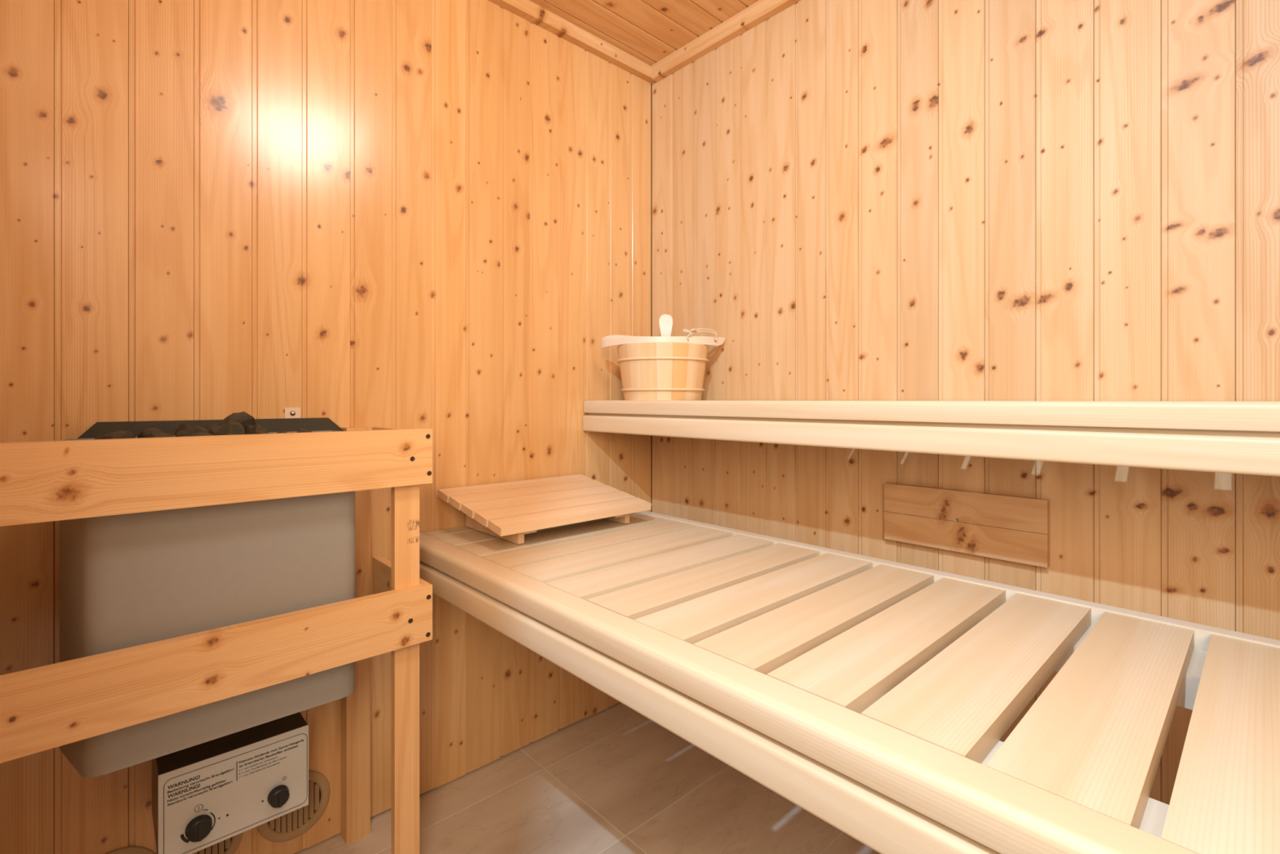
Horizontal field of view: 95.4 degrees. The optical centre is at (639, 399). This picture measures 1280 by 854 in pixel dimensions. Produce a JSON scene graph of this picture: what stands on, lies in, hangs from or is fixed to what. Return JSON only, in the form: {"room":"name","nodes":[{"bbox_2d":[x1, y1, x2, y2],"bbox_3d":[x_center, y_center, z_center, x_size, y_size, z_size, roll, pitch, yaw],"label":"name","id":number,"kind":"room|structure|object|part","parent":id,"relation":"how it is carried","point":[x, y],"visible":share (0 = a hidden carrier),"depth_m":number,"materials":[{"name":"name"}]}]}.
{"room":"spa","nodes":[
{"label":"spa","id":0,"kind":"room"},
{"bbox_2d":[0,0,651,853],"bbox_3d":[-0.556,-0.068,1.536,1.680,2.275,0.050,0,0,-43],"label":"wall","id":1,"kind":"structure","parent":0,"point":[436,215],"depth_m":1.34,"materials":[{"name":"brown wood"}]},
{"bbox_2d":[105,845,155,853],"bbox_3d":[-0.992,0.921,1.094,0.145,0.145,0.007,0,0,-43],"label":"air vent","id":2,"kind":"object","parent":1,"relation":"in","point":[133,849],"visible":1,"depth_m":1.11,"materials":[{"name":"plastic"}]},
{"bbox_2d":[59,411,355,853],"bbox_3d":[-0.766,0.415,1.102,0.469,0.784,0.298,0,0,-43],"label":"heater","id":3,"kind":"object","parent":1,"relation":"attached to","point":[222,770],"depth_m":1.00,"materials":[{"name":"grey metal"}]},
{"bbox_3d":[-0.942,0.077,1.049,0.054,0.044,0.045,0,0,8],"label":"heater stone","id":4,"kind":"part","parent":3,"relation":"part of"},
{"bbox_3d":[-0.859,0.069,0.961,0.046,0.036,0.046,0,0,8],"label":"heater stone","id":5,"kind":"part","parent":3,"relation":"part of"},
{"bbox_3d":[-0.865,0.071,1.037,0.057,0.042,0.038,0,0,44],"label":"heater stone","id":6,"kind":"part","parent":3,"relation":"part of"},
{"bbox_3d":[-0.821,0.072,0.995,0.062,0.034,0.039,0,0,17],"label":"heater stone","id":7,"kind":"part","parent":3,"relation":"part of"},
{"bbox_3d":[-0.784,0.074,0.948,0.045,0.038,0.046,0,0,-26],"label":"heater stone","id":8,"kind":"part","parent":3,"relation":"part of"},
{"bbox_3d":[-0.831,0.065,1.070,0.033,0.043,0.054,0,0,-40],"label":"heater stone","id":9,"kind":"part","parent":3,"relation":"part of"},
{"bbox_3d":[-0.789,0.065,1.030,0.055,0.039,0.041,0,0,36],"label":"heater stone","id":10,"kind":"part","parent":3,"relation":"part of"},
{"bbox_3d":[-0.782,0.763,1.035,0.039,0.039,0.020,0,0,-43],"label":"knob","id":11,"kind":"part","parent":3,"relation":"part of","materials":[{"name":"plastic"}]},
{"bbox_3d":[-0.745,0.073,0.985,0.060,0.035,0.038,0,0,15],"label":"heater stone","id":12,"kind":"part","parent":3,"relation":"part of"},
{"bbox_3d":[-0.853,0.296,1.206,0.456,0.508,0.024,0,0,-43],"label":"plate","id":13,"kind":"part","parent":3,"relation":"part of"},
{"bbox_3d":[-0.840,0.066,1.146,0.040,0.037,0.044,0,0,-31],"label":"heater stone","id":14,"kind":"part","parent":3,"relation":"part of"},
{"bbox_3d":[-0.792,0.070,1.108,0.036,0.043,0.056,0,0,-12],"label":"heater stone","id":15,"kind":"part","parent":3,"relation":"part of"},
{"bbox_3d":[-0.750,0.062,1.065,0.054,0.040,0.040,0,0,6],"label":"heater stone","id":16,"kind":"part","parent":3,"relation":"part of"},
{"bbox_3d":[-0.746,0.727,1.083,0.232,0.159,0.002,0,0,-43],"label":"panel","id":17,"kind":"part","parent":3,"relation":"part of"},
{"bbox_3d":[-0.787,0.047,1.137,0.059,0.047,0.059,0,0,-16],"label":"heater stone","id":18,"kind":"part","parent":3,"relation":"part of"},
{"bbox_3d":[-0.756,0.070,1.140,0.055,0.042,0.036,0,0,35],"label":"heater stone","id":19,"kind":"part","parent":3,"relation":"part of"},
{"bbox_3d":[-0.716,0.067,1.095,0.035,0.045,0.057,0,0,-42],"label":"heater stone","id":20,"kind":"part","parent":3,"relation":"part of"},
{"bbox_3d":[-0.673,0.078,1.047,0.054,0.043,0.029,0,0,30],"label":"heater stone","id":21,"kind":"part","parent":3,"relation":"part of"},
{"bbox_3d":[-0.692,0.763,1.118,0.036,0.036,0.020,0,0,-43],"label":"knob","id":22,"kind":"part","parent":3,"relation":"part of","materials":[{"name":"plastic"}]},
{"bbox_3d":[-0.723,0.082,1.171,0.039,0.041,0.056,0,0,-37],"label":"heater stone","id":23,"kind":"part","parent":3,"relation":"part of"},
{"bbox_3d":[-0.719,0.082,1.248,0.037,0.042,0.058,0,0,-5],"label":"heater stone","id":24,"kind":"part","parent":3,"relation":"part of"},
{"bbox_2d":[192,831,243,853],"bbox_3d":[-0.892,0.907,1.186,0.145,0.145,0.007,0,0,-43],"label":"air vent","id":25,"kind":"object","parent":1,"relation":"in","point":[228,846],"visible":0.13,"depth_m":1.21,"materials":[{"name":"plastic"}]},
{"bbox_2d":[284,407,300,417],"bbox_3d":[-0.773,0.029,1.297,0.031,0.024,0.006,0,0,-43],"label":"screw","id":26,"kind":"object","parent":1,"relation":"attached to","point":[290,412],"visible":0.98,"depth_m":1.30,"materials":[{"name":"metal"}]},
{"bbox_2d":[257,769,329,842],"bbox_3d":[-0.769,0.907,1.300,0.145,0.145,0.007,0,0,-43],"label":"air vent","id":27,"kind":"object","parent":1,"relation":"in","point":[291,825],"visible":0.52,"depth_m":1.31,"materials":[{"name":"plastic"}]},
{"bbox_2d":[488,0,655,83],"bbox_3d":[-0.529,-1.134,1.507,1.580,0.042,0.030,0,0,-43],"label":"trim","id":28,"kind":"structure","parent":1,"relation":"attached to","point":[527,10],"depth_m":1.80,"materials":[{"name":"brown wood"}]},
{"bbox_2d":[293,702,879,853],"bbox_3d":[0.174,1.045,0.747,1.680,0.050,2.200,0,0,-43],"label":"floor","id":29,"kind":"structure","parent":0,"point":[614,780],"depth_m":1.45,"materials":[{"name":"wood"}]},
{"bbox_2d":[0,426,432,853],"bbox_3d":[-0.761,0.539,1.076,0.628,0.962,0.346,0,0,-43],"label":"guard","id":30,"kind":"object","parent":29,"relation":"on","point":[53,705],"visible":1,"depth_m":0.96,"materials":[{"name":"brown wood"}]},
{"bbox_3d":[-0.652,0.113,0.958,0.628,0.109,0.022,0,0,-43],"label":"rail","id":31,"kind":"part","parent":30,"relation":"part of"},
{"bbox_3d":[-0.652,0.424,0.958,0.628,0.109,0.022,0,0,-43],"label":"rail","id":32,"kind":"part","parent":30,"relation":"part of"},
{"bbox_3d":[-0.530,0.424,1.276,0.017,0.109,0.278,0,0,-43],"label":"rail","id":33,"kind":"part","parent":30,"relation":"part of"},
{"bbox_3d":[-0.530,0.119,1.276,0.017,0.110,0.278,0,0,-43],"label":"rail","id":34,"kind":"part","parent":30,"relation":"part of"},
{"bbox_3d":[-0.466,0.542,1.158,0.049,0.955,0.019,0,0,-43],"label":"post","id":35,"kind":"part","parent":30,"relation":"part of","materials":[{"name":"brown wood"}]},
{"bbox_2d":[529,0,758,66],"bbox_3d":[0.174,-1.185,0.747,1.680,0.060,2.200,0,0,-43],"label":"ceiling","id":36,"kind":"structure","parent":0,"point":[649,31],"depth_m":1.77,"materials":[{"name":"brown wood"}]},
{"bbox_2d":[651,0,1279,804],"bbox_3d":[0.772,-0.068,1.301,0.050,2.275,2.200,0,0,-43],"label":"wall","id":37,"kind":"structure","parent":0,"point":[866,200],"depth_m":1.27,"materials":[{"name":"brown wood"}]},
{"bbox_2d":[651,0,800,82],"bbox_3d":[0.753,-1.131,1.262,0.030,0.048,2.070,0,0,-43],"label":"trim","id":38,"kind":"structure","parent":37,"relation":"attached to","point":[761,11],"depth_m":1.80,"materials":[{"name":"brown wood"}]},
{"bbox_2d":[419,511,1279,853],"bbox_3d":[0.351,0.679,0.921,0.670,0.681,2.084,0,0,-43],"label":"bench","id":39,"kind":"object","parent":37,"relation":"attached to","point":[876,697],"visible":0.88,"depth_m":0.73,"materials":[{"name":"beige wood"}]},
{"bbox_2d":[437,474,651,544],"bbox_3d":[-0.248,0.287,1.562,0.472,0.106,0.313,0,0,-43],"label":"headrest cover","id":40,"kind":"object","parent":39,"relation":"on","point":[508,511],"visible":1,"depth_m":1.51,"materials":[{"name":"brown wood"}]},
{"bbox_3d":[0.588,0.380,1.138,0.028,0.081,2.081,0,0,-43],"label":"rail","id":41,"kind":"part","parent":39,"relation":"part of","materials":[{"name":"beige wood"}]},
{"bbox_2d":[582,400,1279,476],"bbox_3d":[0.638,0.051,1.184,0.304,0.098,2.081,0,0,-43],"label":"bench","id":42,"kind":"object","parent":37,"relation":"attached to","point":[1228,437],"visible":1,"depth_m":0.99,"materials":[{"name":"beige wood"}]},
{"bbox_2d":[600,328,724,399],"bbox_3d":[0.073,-0.104,1.797,0.291,0.213,0.283,0,0,45],"label":"bucket","id":43,"kind":"object","parent":42,"relation":"on","point":[651,367],"visible":0.98,"depth_m":1.69,"materials":[{"name":"brown wood"}]},
{"bbox_3d":[0.071,-0.176,1.740,0.383,0.036,0.129,0,0,0],"label":"handle","id":44,"kind":"part","parent":43,"relation":"part of","materials":[{"name":"brown wood"}]},
{"bbox_2d":[658,314,672,336],"bbox_3d":[0.081,-0.158,1.790,0.090,0.220,0.096,0,0,0],"label":"ladle","id":45,"kind":"object","parent":43,"relation":"in","point":[665,322],"visible":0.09,"depth_m":1.83,"materials":[{"name":"brown wood"}]},
{"bbox_2d":[884,482,1049,567],"bbox_3d":[0.717,0.272,1.307,0.021,0.136,0.334,0,0,-43],"label":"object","id":46,"kind":"object","parent":37,"relation":"in","point":[1012,528],"visible":1,"depth_m":1.28,"materials":[{"name":"brown wood"}]}
]}

